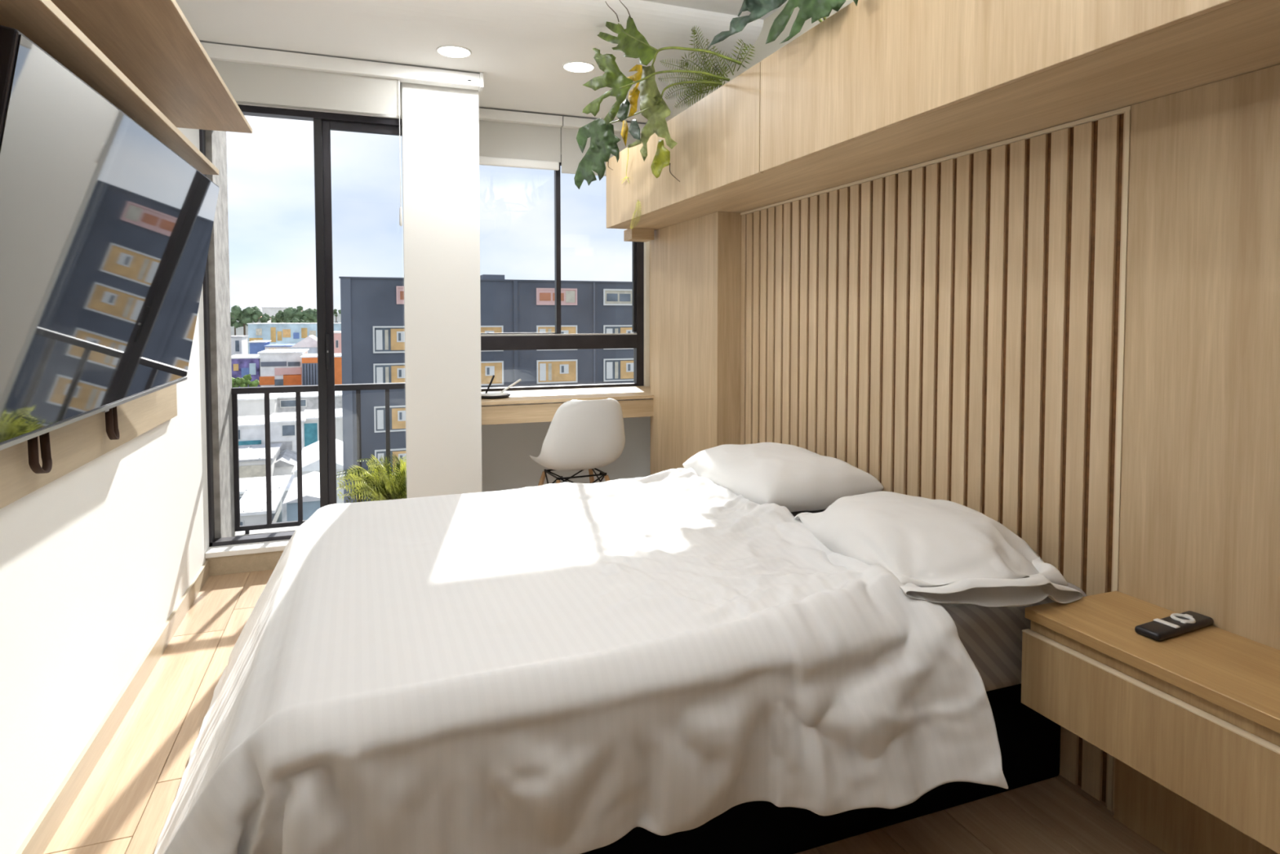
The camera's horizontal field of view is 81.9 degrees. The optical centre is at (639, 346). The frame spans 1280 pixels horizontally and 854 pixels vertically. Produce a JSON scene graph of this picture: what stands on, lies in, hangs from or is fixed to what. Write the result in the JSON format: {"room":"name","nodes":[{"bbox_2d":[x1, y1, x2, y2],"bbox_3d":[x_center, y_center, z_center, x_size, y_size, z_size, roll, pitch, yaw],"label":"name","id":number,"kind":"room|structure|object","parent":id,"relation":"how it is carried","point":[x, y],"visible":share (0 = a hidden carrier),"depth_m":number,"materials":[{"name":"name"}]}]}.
{"room":"bedroom","nodes":[
{"label":"bedroom","id":0,"kind":"room"},
{"bbox_2d":[0,127,208,853],"bbox_3d":[-1.230,-0.167,1.029,0.120,2.750,5.400,-1,2,-20],"label":"wall","id":1,"kind":"structure","parent":0,"point":[95,560],"depth_m":2.04,"materials":[{"name":"white paint"}]},
{"bbox_2d":[0,383,177,509],"bbox_3d":[-1.238,-0.116,1.252,0.020,0.925,3.620,-1,2,-20],"label":"wall panel","id":2,"kind":"object","parent":1,"relation":"attached to","point":[73,445],"visible":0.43,"depth_m":1.96,"materials":[{"name":"brown wood"}]},
{"bbox_2d":[0,25,219,473],"bbox_3d":[-1.374,-0.144,1.951,0.214,0.846,1.654,-1,2,-20],"label":"television","id":3,"kind":"object","parent":2,"relation":"attached to","point":[105,229],"visible":1,"depth_m":1.61,"materials":[{"name":"black plastic"}]},
{"bbox_2d":[0,0,218,174],"bbox_3d":[-1.074,-0.582,1.095,0.232,0.019,3.446,-1,2,-20],"label":"wall shelf","id":4,"kind":"object","parent":1,"relation":"attached to","point":[41,21],"visible":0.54,"depth_m":1.55,"materials":[{"name":"brown wood"}]},
{"bbox_2d":[15,560,208,853],"bbox_3d":[-1.153,1.169,1.064,0.012,0.078,5.310,-1,2,-20],"label":"baseboard","id":5,"kind":"structure","parent":1,"relation":"attached to","point":[46,825],"depth_m":2.12,"materials":[{"name":"brown wood"}]},
{"bbox_2d":[50,0,252,133],"bbox_3d":[-1.094,-0.820,1.247,0.306,0.018,3.762,-1,2,-20],"label":"wall shelf","id":6,"kind":"object","parent":1,"relation":"attached to","point":[153,43],"visible":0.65,"depth_m":2.16,"materials":[{"name":"brown wood"}]},
{"bbox_2d":[205,551,283,576],"bbox_3d":[-1.658,1.054,3.723,0.930,0.092,0.030,-1,2,-20],"label":"baseboard","id":7,"kind":"structure","parent":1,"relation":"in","point":[234,564],"depth_m":3.60,"materials":[{"name":"brown wood"}]},
{"bbox_2d":[204,129,235,537],"bbox_3d":[-2.305,-0.105,3.821,0.260,3.000,0.425,-1,2,-20],"label":"wall","id":8,"kind":"structure","parent":0,"point":[215,140],"depth_m":3.79,"materials":[{"name":"paint"}]},
{"bbox_2d":[234,525,299,536],"bbox_3d":[-1.738,1.240,4.144,1.510,0.385,0.520,-1,2,-20],"label":"trim ledge","id":9,"kind":"object","parent":8,"relation":"attached to","point":[287,528],"depth_m":4.18,"materials":[{"name":"grey tile"}]},
{"bbox_2d":[231,382,405,533],"bbox_3d":[-1.677,0.630,4.313,1.240,0.821,0.050,-1,2,-20],"label":"railing","id":10,"kind":"object","parent":9,"relation":"on","point":[297,389],"visible":0.5,"depth_m":4.17,"materials":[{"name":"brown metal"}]},
{"bbox_2d":[336,452,406,502],"bbox_3d":[-1.439,0.813,4.264,0.701,0.459,0.700,2,3,45],"label":"potted fern","id":11,"kind":"object","parent":9,"relation":"on","point":[384,491],"visible":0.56,"depth_m":4.14,"materials":[{"name":"green plant"}]},
{"bbox_2d":[235,82,401,119],"bbox_3d":[-1.681,-1.344,3.689,0.930,0.315,0.015,-1,2,-20],"label":"wall","id":12,"kind":"structure","parent":0,"point":[237,102],"depth_m":3.72,"materials":[{"name":"white paint"}]},
{"bbox_2d":[199,104,402,558],"bbox_3d":[-1.662,-0.108,3.747,1.012,2.228,0.195,-1,2,-20],"label":"door","id":13,"kind":"structure","parent":12,"relation":"in","point":[323,122],"depth_m":3.77,"materials":[{"name":"black metal"}]},
{"bbox_2d":[401,82,482,497],"bbox_3d":[-1.090,-0.214,4.039,0.390,2.600,0.260,-1,2,-20],"label":"wall column","id":14,"kind":"structure","parent":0,"point":[440,125],"depth_m":3.91,"materials":[{"name":"white paint"}]},
{"bbox_2d":[175,0,788,124],"bbox_3d":[-0.084,-1.484,1.735,2.800,0.275,6.220,-1,2,-20],"label":"ceiling","id":15,"kind":"structure","parent":0,"point":[521,48],"depth_m":3.36,"materials":[{"name":"white paint"}]},
{"bbox_2d":[200,41,483,226],"bbox_3d":[-1.441,-1.018,3.678,1.303,0.812,0.090,-1,2,-20],"label":"roller blind","id":16,"kind":"object","parent":15,"relation":"attached to","point":[255,75],"visible":0.82,"depth_m":3.61,"materials":[{"name":"white fabric"}]},
{"bbox_2d":[435,44,471,57],"bbox_3d":[-0.895,-1.417,3.546,0.166,0.006,0.166,-1,2,-20],"label":"recessed light","id":17,"kind":"object","parent":15,"relation":"in","point":[447,51],"visible":1,"depth_m":3.54,"materials":[{"name":"white"}]},
{"bbox_2d":[478,107,562,170],"bbox_3d":[-0.777,-1.287,4.588,0.592,0.332,0.070,-1,2,-20],"label":"roller blind","id":18,"kind":"object","parent":15,"relation":"attached to","point":[511,139],"visible":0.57,"depth_m":4.60,"materials":[{"name":"white fabric"}]},
{"bbox_2d":[562,61,595,72],"bbox_3d":[-0.313,-1.426,3.763,0.166,0.006,0.166,-1,2,-20],"label":"recessed light","id":19,"kind":"object","parent":15,"relation":"in","point":[571,66],"visible":1,"depth_m":3.75,"materials":[{"name":"white"}]},
{"bbox_2d":[560,128,561,154],"bbox_3d":[-0.527,-1.378,4.833,1.255,0.340,0.080,-1,2,-20],"label":"wall","id":20,"kind":"structure","parent":0,"point":[561,128],"depth_m":4.80,"materials":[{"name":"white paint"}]},
{"bbox_2d":[481,398,650,492],"bbox_3d":[-0.523,0.664,4.907,1.255,0.775,0.100,-1,2,-20],"label":"wall","id":21,"kind":"structure","parent":0,"point":[507,464],"depth_m":4.78,"materials":[{"name":"white paint"}]},
{"bbox_2d":[480,154,649,391],"bbox_3d":[-0.523,-0.559,4.814,1.225,1.675,0.100,-1,2,-20],"label":"window","id":22,"kind":"structure","parent":21,"relation":"in","point":[526,340],"depth_m":4.90,"materials":[{"name":"brown metal"}]},
{"bbox_2d":[560,115,645,176],"bbox_3d":[-0.213,-1.288,4.799,0.604,0.347,0.070,-1,2,-20],"label":"roller blind","id":23,"kind":"object","parent":22,"relation":"attached to","point":[571,153],"visible":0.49,"depth_m":4.74,"materials":[{"name":"white fabric"}]},
{"bbox_2d":[481,386,653,425],"bbox_3d":[-0.404,0.352,4.574,1.251,0.129,0.578,-1,2,-20],"label":"desk","id":24,"kind":"object","parent":21,"relation":"attached to","point":[526,413],"visible":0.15,"depth_m":4.32,"materials":[{"name":"brown wood"}]},
{"bbox_2d":[481,374,520,398],"bbox_3d":[-0.856,0.232,4.340,0.210,0.130,0.248,1,3,27],"label":"router","id":25,"kind":"object","parent":24,"relation":"on","point":[486,394],"visible":0.8,"depth_m":4.31,"materials":[{"name":"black plastic"}]},
{"bbox_2d":[43,568,1167,853],"bbox_3d":[-0.162,1.236,1.833,2.605,0.120,6.050,-1,2,-20],"label":"floor","id":26,"kind":"structure","parent":0,"point":[123,806],"depth_m":1.90,"materials":[{"name":"brown wood"}]},
{"bbox_2d":[529,398,625,485],"bbox_3d":[-0.343,0.676,3.995,0.470,0.832,0.523,-1,3,-25],"label":"shell chair","id":27,"kind":"object","parent":26,"relation":"on","point":[581,435],"visible":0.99,"depth_m":3.79,"materials":[{"name":"white plastic"}]},
{"bbox_2d":[581,509,1086,853],"bbox_3d":[0.003,0.879,2.297,1.927,0.557,1.570,-1,2,-20],"label":"bed","id":28,"kind":"object","parent":26,"relation":"on","point":[1029,742],"visible":0.12,"depth_m":1.77,"materials":[{"name":"black fabric"}]},
{"bbox_2d":[154,467,1008,853],"bbox_3d":[-0.361,0.840,2.157,1.789,0.632,1.958,-1,2,-20],"label":"duvet","id":29,"kind":"object","parent":28,"relation":"on","point":[562,668],"visible":1,"depth_m":1.54,"materials":[{"name":"white fabric"}]},
{"bbox_2d":[682,442,883,511],"bbox_3d":[0.529,0.484,2.890,0.510,0.165,0.699,-1,2,-20],"label":"pillow","id":30,"kind":"object","parent":28,"relation":"on","point":[796,478],"visible":0.88,"depth_m":2.65,"materials":[{"name":"white fabric"}]},
{"bbox_2d":[794,491,1082,606],"bbox_3d":[0.786,0.527,2.071,0.525,0.147,0.784,0,2,-9],"label":"pillow","id":31,"kind":"object","parent":28,"relation":"on","point":[955,553],"visible":0.98,"depth_m":1.88,"materials":[{"name":"white fabric"}]},
{"bbox_2d":[1021,591,1279,853],"bbox_3d":[1.334,0.926,1.039,0.309,0.565,1.640,-1,2,-20],"label":"nightstand","id":32,"kind":"object","parent":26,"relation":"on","point":[1189,722],"visible":1,"depth_m":1.50,"materials":[{"name":"brown wood"}]},
{"bbox_2d":[1134,610,1213,640],"bbox_3d":[1.171,0.608,1.615,0.204,0.022,0.054,-1,3,-25],"label":"remote control","id":33,"kind":"object","parent":32,"relation":"on","point":[1175,624],"visible":1,"depth_m":1.60,"materials":[{"name":"black plastic"}]},
{"bbox_2d":[665,115,672,121],"bbox_3d":[0.240,-0.244,4.771,0.104,2.600,0.780,-1,2,-20],"label":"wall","id":34,"kind":"structure","parent":0,"point":[670,117],"depth_m":4.71,"materials":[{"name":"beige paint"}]},
{"bbox_2d":[649,240,650,386],"bbox_3d":[0.107,-0.563,4.916,0.033,1.675,0.170,-1,2,-20],"label":"trim","id":35,"kind":"structure","parent":34,"relation":"attached to","point":[650,241],"depth_m":4.99,"materials":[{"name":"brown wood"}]},
{"bbox_2d":[672,0,853,117],"bbox_3d":[1.214,-0.206,1.985,0.120,2.750,5.480,-1,2,-20],"label":"wall","id":36,"kind":"structure","parent":0,"point":[762,50],"depth_m":3.45,"materials":[{"name":"beige paint"}]},
{"bbox_2d":[606,0,1279,241],"bbox_3d":[0.949,-0.776,1.862,0.444,0.500,5.480,-1,2,-20],"label":"upper cabinet","id":37,"kind":"object","parent":36,"relation":"attached to","point":[875,87],"visible":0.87,"depth_m":1.97,"materials":[{"name":"brown wood"}]},
{"bbox_2d":[630,200,641,229],"bbox_3d":[-0.026,-0.681,3.799,0.023,0.142,0.133,-1,3,-26],"label":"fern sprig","id":38,"kind":"object","parent":37,"relation":"attached to","point":[634,212],"visible":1,"depth_m":3.78,"materials":[{"name":"yellow plant"}]},
{"bbox_2d":[573,0,741,189],"bbox_3d":[-0.048,-1.088,3.387,0.536,0.750,1.194,-1,2,-20],"label":"philodendron","id":39,"kind":"object","parent":37,"relation":"in","point":[603,142],"visible":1,"depth_m":3.13,"materials":[{"name":"green plant"}]},
{"bbox_2d":[658,26,755,109],"bbox_3d":[0.274,-1.261,3.258,0.140,0.386,0.548,-2,3,-45],"label":"fern","id":40,"kind":"object","parent":37,"relation":"in","point":[696,88],"visible":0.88,"depth_m":3.25,"materials":[{"name":"green plant"}]},
{"bbox_2d":[706,0,857,49],"bbox_3d":[0.490,-1.100,2.405,0.163,0.289,0.858,-1,3,-25],"label":"philodendron","id":41,"kind":"object","parent":37,"relation":"in","point":[817,10],"visible":0.99,"depth_m":2.35,"materials":[{"name":"green plant"}]},
{"bbox_2d":[650,64,1279,812],"bbox_3d":[1.090,0.288,1.958,0.145,1.765,5.480,-1,2,-20],"label":"cladding","id":42,"kind":"object","parent":36,"relation":"attached to","point":[1066,335],"visible":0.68,"depth_m":2.01,"materials":[{"name":"brown wood"}]},
{"label":"outside","id":43,"kind":"structure","parent":0,"visible":0},
{"bbox_3d":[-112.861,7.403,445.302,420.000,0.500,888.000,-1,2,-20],"label":"ground","id":44,"kind":"structure","parent":43,"visible":0},
{"bbox_2d":[230,316,246,335],"bbox_3d":[-155.967,0.289,283.674,9.574,26.858,7.011,-1,2,-20],"label":"tree","id":45,"kind":"object","parent":44,"relation":"on","point":[233,322],"visible":0.38,"depth_m":282.01,"materials":[{"name":"green plant"}]},
{"bbox_2d":[231,377,245,387],"bbox_3d":[-68.409,12.727,124.473,3.650,14.946,2.756,-1,2,-20],"label":"tree","id":46,"kind":"object","parent":44,"relation":"on","point":[236,383],"visible":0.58,"depth_m":124.24,"materials":[{"name":"green plant"}]},
{"bbox_2d":[231,334,248,355],"bbox_3d":[-99.253,7.554,182.208,3.618,20.590,10.500,-1,2,-20],"label":"house","id":47,"kind":"structure","parent":44,"relation":"on","point":[239,345],"depth_m":177.58,"materials":[{"name":"white paint"}]},
{"bbox_2d":[231,373,259,387],"bbox_3d":[-68.170,12.434,126.743,5.349,15.347,3.518,-1,2,-20],"label":"tree","id":48,"kind":"object","parent":44,"relation":"on","point":[255,383],"visible":0.38,"depth_m":126.35,"materials":[{"name":"green plant"}]},
{"bbox_2d":[231,354,261,386],"bbox_3d":[-73.964,10.612,139.440,5.960,17.956,12.500,-1,2,-20],"label":"house","id":49,"kind":"structure","parent":44,"relation":"on","point":[242,365],"depth_m":133.78,"materials":[{"name":"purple paint"}]},
{"bbox_2d":[230,305,262,335],"bbox_3d":[-142.790,-0.285,267.204,10.798,29.343,8.988,-1,2,-20],"label":"tree","id":50,"kind":"object","parent":44,"relation":"on","point":[248,314],"visible":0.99,"depth_m":264.89,"materials":[{"name":"green plant"}]},
{"bbox_2d":[231,315,271,345],"bbox_3d":[-159.665,-0.230,301.396,15.150,26.454,16.500,-1,2,-20],"label":"house","id":51,"kind":"structure","parent":44,"relation":"on","point":[239,331],"depth_m":293.06,"materials":[{"name":"white"}]},
{"bbox_2d":[237,414,271,447],"bbox_3d":[-51.151,15.451,97.420,5.112,11.703,9.500,-1,2,-20],"label":"house","id":52,"kind":"structure","parent":44,"relation":"on","point":[251,431],"depth_m":93.37,"materials":[{"name":"white paint"}]},
{"bbox_2d":[246,312,270,325],"bbox_3d":[-153.846,-0.141,295.329,10.253,26.768,7.333,-1,2,-20],"label":"tree","id":53,"kind":"object","parent":44,"relation":"on","point":[265,317],"visible":0.33,"depth_m":293.56,"materials":[{"name":"green plant"}]},
{"bbox_2d":[248,340,271,354],"bbox_3d":[-89.984,8.360,175.025,3.658,19.562,10.500,-1,2,-20],"label":"house","id":54,"kind":"structure","parent":44,"relation":"on","point":[255,346],"depth_m":170.07,"materials":[{"name":"blue paint"}]},
{"bbox_2d":[238,443,282,478],"bbox_3d":[-45.420,17.013,87.340,4.718,9.400,10.500,-1,2,-20],"label":"house","id":55,"kind":"structure","parent":44,"relation":"on","point":[251,457],"depth_m":83.41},
{"bbox_2d":[237,392,283,416],"bbox_3d":[-60.683,13.961,117.833,6.299,13.020,14.500,-1,2,-20],"label":"house","id":56,"kind":"structure","parent":44,"relation":"on","point":[249,404],"depth_m":111.34,"materials":[{"name":"white paint"}]},
{"bbox_2d":[240,488,284,525],"bbox_3d":[-29.547,17.385,57.500,2.913,11.083,7.500,-1,2,-20],"label":"house","id":57,"kind":"structure","parent":44,"relation":"on","point":[253,510],"depth_m":56.08,"materials":[{"name":"white"}]},
{"bbox_2d":[239,474,294,521],"bbox_3d":[-36.999,17.861,73.430,6.152,8.837,6.500,-1,2,-20],"label":"house","id":58,"kind":"structure","parent":44,"relation":"on","point":[285,482],"depth_m":72.49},
{"bbox_2d":[262,306,288,323],"bbox_3d":[-189.593,-5.404,385.082,12.216,29.989,14.500,-1,2,-20],"label":"house","id":59,"kind":"structure","parent":44,"relation":"on","point":[270,311],"depth_m":377.49,"materials":[{"name":"white"}]},
{"bbox_2d":[269,315,280,323],"bbox_3d":[-171.572,-1.536,341.730,10.984,25.784,6.576,-1,2,-20],"label":"tree","id":60,"kind":"object","parent":44,"relation":"on","point":[271,317],"visible":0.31,"depth_m":339.79,"materials":[{"name":"green plant"}]},
{"bbox_2d":[271,315,282,323],"bbox_3d":[-167.380,-1.835,343.296,8.238,26.254,5.569,-1,2,-20],"label":"tree","id":61,"kind":"object","parent":44,"relation":"on","point":[274,321],"visible":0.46,"depth_m":340.50,"materials":[{"name":"green plant"}]},
{"bbox_2d":[263,343,295,349],"bbox_3d":[-84.400,8.825,173.928,6.112,18.723,12.500,-1,2,-20],"label":"house","id":62,"kind":"structure","parent":44,"relation":"on","point":[271,346],"depth_m":168.13,"materials":[{"name":"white paint"}]},
{"bbox_2d":[257,348,309,386],"bbox_3d":[-68.492,10.057,142.533,7.688,18.813,14.500,-1,2,-20],"label":"house","id":63,"kind":"structure","parent":44,"relation":"on","point":[278,367],"depth_m":135.75,"materials":[{"name":"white paint"}]},
{"bbox_2d":[275,310,291,322],"bbox_3d":[-146.053,-1.284,308.726,11.752,27.964,7.942,-1,2,-20],"label":"tree","id":64,"kind":"object","parent":44,"relation":"on","point":[280,315],"visible":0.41,"depth_m":304.74,"materials":[{"name":"green plant"}]},
{"bbox_2d":[274,448,297,475],"bbox_3d":[-44.262,17.353,92.061,3.184,8.336,10.500,-1,2,-20],"label":"house","id":65,"kind":"structure","parent":44,"relation":"on","point":[285,463],"depth_m":87.65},
{"bbox_2d":[270,411,306,452],"bbox_3d":[-47.047,15.247,98.947,4.651,11.986,9.500,-1,2,-20],"label":"house","id":66,"kind":"structure","parent":44,"relation":"on","point":[282,424],"depth_m":94.66,"materials":[{"name":"white paint"}]},
{"bbox_2d":[246,322,341,354],"bbox_3d":[-103.644,4.403,225.314,27.083,23.381,14.500,-1,2,-20],"label":"house","id":67,"kind":"structure","parent":44,"relation":"on","point":[280,332],"depth_m":216.94,"materials":[{"name":"blue paint"}]},
{"bbox_2d":[285,318,309,322],"bbox_3d":[-126.657,1.809,273.157,8.199,24.675,5.785,-1,2,-20],"label":"tree","id":68,"kind":"object","parent":44,"relation":"on","point":[295,320],"visible":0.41,"depth_m":270.77,"materials":[{"name":"green plant"}]},
{"bbox_2d":[283,306,316,322],"bbox_3d":[-132.532,-1.421,292.127,14.795,29.588,10.557,-1,2,-20],"label":"tree","id":69,"kind":"object","parent":44,"relation":"on","point":[309,314],"visible":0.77,"depth_m":287.95,"materials":[{"name":"green plant"}]},
{"bbox_2d":[283,471,319,521],"bbox_3d":[-27.360,17.021,61.509,3.345,11.485,9.500,-1,2,-20],"label":"house","id":70,"kind":"structure","parent":44,"relation":"on","point":[310,481],"depth_m":57.34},
{"bbox_2d":[289,334,317,353],"bbox_3d":[-77.656,7.744,174.270,8.006,20.855,12.500,-1,2,-20],"label":"house","id":71,"kind":"structure","parent":44,"relation":"on","point":[310,342],"depth_m":168.17,"materials":[{"name":"white"}]},
{"bbox_2d":[277,391,342,412],"bbox_3d":[-54.857,13.850,124.283,11.339,12.717,14.500,-1,2,-20],"label":"house","id":72,"kind":"structure","parent":44,"relation":"on","point":[308,400],"depth_m":117.31,"materials":[{"name":"white paint"}]},
{"bbox_2d":[291,439,343,503],"bbox_3d":[-34.375,16.438,80.765,5.503,11.084,14.500,-1,2,-20],"label":"house","id":73,"kind":"structure","parent":44,"relation":"on","point":[310,453],"depth_m":75.03,"materials":[{"name":"white"}]},
{"bbox_2d":[300,352,342,385],"bbox_3d":[-59.723,10.518,139.423,7.192,18.146,10.500,-1,2,-20],"label":"house","id":74,"kind":"structure","parent":44,"relation":"on","point":[309,361],"depth_m":133.91,"materials":[{"name":"orange paint"}]},
{"bbox_2d":[301,408,342,447],"bbox_3d":[-43.041,15.094,102.577,7.008,11.996,9.500,-1,2,-20],"label":"house","id":75,"kind":"structure","parent":44,"relation":"on","point":[311,424],"depth_m":97.71,"materials":[{"name":"concrete"}]},
{"bbox_2d":[333,308,340,322],"bbox_3d":[-114.230,-0.164,278.049,6.129,28.220,4.139,-1,2,-20],"label":"tree","id":76,"kind":"object","parent":44,"relation":"on","point":[335,313],"visible":0.27,"depth_m":277.13,"materials":[{"name":"green plant"}]},
{"bbox_2d":[333,330,341,353],"bbox_3d":[-67.410,7.581,164.207,3.392,21.999,14.500,-1,2,-20],"label":"house","id":77,"kind":"structure","parent":44,"relation":"on","point":[337,335],"depth_m":157.44,"materials":[{"name":"pink paint"}]},
{"bbox_2d":[333,314,341,322],"bbox_3d":[-117.727,0.555,283.997,7.910,26.300,14.500,-1,2,-20],"label":"house","id":78,"kind":"structure","parent":44,"relation":"on","point":[339,317],"depth_m":277.60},
{"bbox_2d":[338,274,633,502],"bbox_3d":[0.296,8.561,61.299,46.080,28.408,14.120,-1,2,-20],"label":"apartment block","id":79,"kind":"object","parent":44,"relation":"on","point":[372,308],"visible":0.18,"depth_m":49.67,"materials":[{"name":"stone"}]},
{"bbox_2d":[375,329,382,350],"bbox_3d":[-16.669,-0.432,47.127,0.385,1.277,0.040,-1,2,-20],"label":"curtain","id":80,"kind":"object","parent":79,"relation":"hanging from","point":[379,333],"depth_m":47.11,"materials":[{"name":"white fabric"}]},
{"bbox_2d":[376,367,382,382],"bbox_3d":[-16.669,1.910,47.222,0.385,1.198,0.040,-1,2,-20],"label":"curtain","id":81,"kind":"object","parent":79,"relation":"hanging from","point":[379,370],"depth_m":47.20,"materials":[{"name":"white fabric"}]},
{"bbox_2d":[377,409,383,429],"bbox_3d":[-16.669,4.680,47.335,0.385,1.236,0.040,-1,2,-20],"label":"curtain","id":82,"kind":"object","parent":79,"relation":"hanging from","point":[380,412],"depth_m":47.32,"materials":[{"name":"white fabric"}]},
{"bbox_2d":[377,453,384,465],"bbox_3d":[-16.669,7.484,47.449,0.385,1.242,0.040,-1,2,-20],"label":"curtain","id":83,"kind":"object","parent":79,"relation":"hanging from","point":[380,455],"depth_m":47.42,"materials":[{"name":"white fabric"}]},
{"bbox_2d":[384,329,388,349],"bbox_3d":[-16.249,-0.439,47.284,0.205,1.277,0.040,-1,2,-20],"label":"curtain","id":84,"kind":"object","parent":79,"relation":"hanging from","point":[386,331],"depth_m":47.27,"materials":[{"name":"beige fabric"}]},
{"bbox_2d":[385,366,388,382],"bbox_3d":[-16.249,1.904,47.379,0.205,1.198,0.040,-1,2,-20],"label":"curtain","id":85,"kind":"object","parent":79,"relation":"hanging from","point":[386,367],"depth_m":47.35,"materials":[{"name":"beige fabric"}]},
{"bbox_2d":[539,363,546,381],"bbox_3d":[-6.718,1.759,50.940,0.434,1.198,0.040,-1,2,-20],"label":"curtain","id":86,"kind":"object","parent":79,"relation":"hanging from","point":[542,366],"depth_m":50.93,"materials":[{"name":"white fabric"}]},
{"bbox_2d":[548,363,551,380],"bbox_3d":[-6.244,1.752,51.117,0.231,1.198,0.040,-1,2,-20],"label":"curtain","id":87,"kind":"object","parent":79,"relation":"hanging from","point":[549,364],"depth_m":51.10,"materials":[{"name":"beige fabric"}]},
{"bbox_2d":[565,290,574,302],"bbox_3d":[-4.853,-3.478,51.430,0.660,0.812,0.030,-1,2,-20],"label":"curtain","id":88,"kind":"object","parent":79,"relation":"hanging from","point":[570,295],"depth_m":51.41,"materials":[{"name":"white fabric"}]},
{"bbox_2d":[606,361,612,378],"bbox_3d":[-2.177,1.690,52.636,0.456,1.198,0.040,-1,2,-20],"label":"curtain","id":89,"kind":"object","parent":79,"relation":"hanging from","point":[609,364],"depth_m":52.61,"materials":[{"name":"white fabric"}]},
{"bbox_2d":[606,328,612,333],"bbox_3d":[-2.177,-0.653,52.541,0.456,1.277,0.040,-1,2,-20],"label":"curtain","id":90,"kind":"object","parent":79,"relation":"hanging from","point":[608,330],"depth_m":52.50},
{"bbox_2d":[614,361,617,378],"bbox_3d":[-1.679,1.682,52.822,0.243,1.198,0.040,-1,2,-20],"label":"curtain","id":91,"kind":"object","parent":79,"relation":"hanging from","point":[615,362],"depth_m":52.80,"materials":[{"name":"beige fabric"}]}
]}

